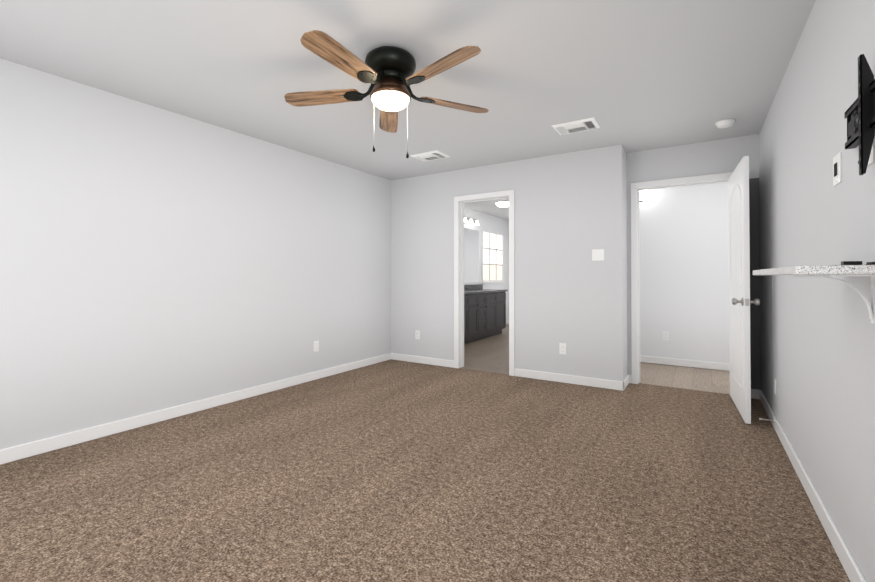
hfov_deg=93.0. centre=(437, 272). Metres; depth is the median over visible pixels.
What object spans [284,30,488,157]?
ceiling fan
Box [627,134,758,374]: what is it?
wall
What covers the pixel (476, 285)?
backsplash
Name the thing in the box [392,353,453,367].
baseboard
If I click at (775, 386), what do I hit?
electrical outlet
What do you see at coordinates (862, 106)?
mount
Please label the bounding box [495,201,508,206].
bathroom ceiling light
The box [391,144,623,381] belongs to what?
wall
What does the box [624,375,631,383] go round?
baseboard
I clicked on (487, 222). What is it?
wall
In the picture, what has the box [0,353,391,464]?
baseboard
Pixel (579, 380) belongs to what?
baseboard
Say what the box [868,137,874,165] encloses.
outlet
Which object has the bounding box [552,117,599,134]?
ceiling vent
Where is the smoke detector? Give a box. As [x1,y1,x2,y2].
[715,119,734,127]
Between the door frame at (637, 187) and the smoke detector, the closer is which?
the smoke detector
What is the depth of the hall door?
3.33 m
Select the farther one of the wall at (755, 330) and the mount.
the wall at (755, 330)
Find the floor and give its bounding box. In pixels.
[461,325,729,393]
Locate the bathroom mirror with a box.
[464,228,478,282]
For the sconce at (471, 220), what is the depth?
7.97 m
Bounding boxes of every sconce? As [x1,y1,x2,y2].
[464,217,478,224]
[639,190,646,201]
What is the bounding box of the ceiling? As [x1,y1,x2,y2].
[0,0,815,220]
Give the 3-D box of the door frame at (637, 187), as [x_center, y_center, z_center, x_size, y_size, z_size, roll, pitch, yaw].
[2.479,0.114,4.185,0.944,2.112,0.152,0,-1,32]
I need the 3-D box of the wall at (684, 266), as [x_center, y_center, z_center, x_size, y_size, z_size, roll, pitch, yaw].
[3.399,-0.041,5.085,3.300,2.440,0.120,0,-1,32]
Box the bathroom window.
[482,230,502,282]
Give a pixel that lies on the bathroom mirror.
(471, 255)
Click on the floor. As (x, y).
(707, 380)
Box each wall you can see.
[0,58,390,449]
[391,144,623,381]
[464,208,508,320]
[623,148,627,378]
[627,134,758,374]
[639,182,729,363]
[749,178,760,389]
[759,0,874,581]
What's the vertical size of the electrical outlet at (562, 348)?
0.115 m
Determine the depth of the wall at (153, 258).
3.23 m
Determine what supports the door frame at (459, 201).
attached to the wall at (568, 218)
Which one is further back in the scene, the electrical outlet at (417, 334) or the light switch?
the electrical outlet at (417, 334)
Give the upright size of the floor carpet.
0.060 m
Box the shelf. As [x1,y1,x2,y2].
[753,261,874,323]
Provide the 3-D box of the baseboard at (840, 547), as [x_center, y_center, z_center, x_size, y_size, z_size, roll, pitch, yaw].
[1.481,1.098,1.454,0.013,0.088,5.550,0,-1,32]
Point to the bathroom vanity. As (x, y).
(484, 313)
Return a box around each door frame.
[454,190,514,375]
[631,172,732,383]
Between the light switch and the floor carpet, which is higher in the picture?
the light switch
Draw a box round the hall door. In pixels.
[728,156,759,423]
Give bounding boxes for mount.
[845,54,874,174]
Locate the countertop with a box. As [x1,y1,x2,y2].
[464,288,507,295]
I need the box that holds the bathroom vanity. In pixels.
[464,292,505,343]
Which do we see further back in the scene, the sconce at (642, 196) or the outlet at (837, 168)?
the sconce at (642, 196)
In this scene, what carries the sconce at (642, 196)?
attached to the wall at (684, 266)
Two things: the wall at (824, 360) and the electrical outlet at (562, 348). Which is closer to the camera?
the wall at (824, 360)
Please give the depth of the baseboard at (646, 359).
5.18 m
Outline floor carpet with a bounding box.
[0,359,849,581]
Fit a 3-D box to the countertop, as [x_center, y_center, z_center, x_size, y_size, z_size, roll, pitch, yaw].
[0.429,0.354,7.240,0.568,0.035,2.730,0,-1,32]
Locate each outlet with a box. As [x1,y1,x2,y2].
[313,341,318,351]
[415,330,419,338]
[559,343,565,353]
[663,331,668,339]
[774,378,775,394]
[833,152,841,185]
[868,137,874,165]
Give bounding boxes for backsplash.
[464,284,482,287]
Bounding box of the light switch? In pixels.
[592,249,603,260]
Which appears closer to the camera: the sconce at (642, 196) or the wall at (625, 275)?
the wall at (625, 275)
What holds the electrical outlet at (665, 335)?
attached to the wall at (684, 266)
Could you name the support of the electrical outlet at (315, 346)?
attached to the wall at (153, 258)
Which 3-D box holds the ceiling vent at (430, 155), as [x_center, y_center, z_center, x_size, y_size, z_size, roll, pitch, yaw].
[-0.082,-1.256,4.523,0.356,0.020,0.270,0,-1,32]
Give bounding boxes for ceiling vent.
[410,150,449,161]
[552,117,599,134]
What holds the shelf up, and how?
attached to the wall at (824, 360)
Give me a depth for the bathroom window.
8.98 m
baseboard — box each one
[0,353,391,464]
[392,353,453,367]
[514,368,627,390]
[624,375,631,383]
[640,355,729,370]
[756,389,865,581]
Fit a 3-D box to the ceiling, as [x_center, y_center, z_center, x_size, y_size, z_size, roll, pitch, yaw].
[1.324,-1.310,4.147,5.800,0.080,10.300,0,-1,32]

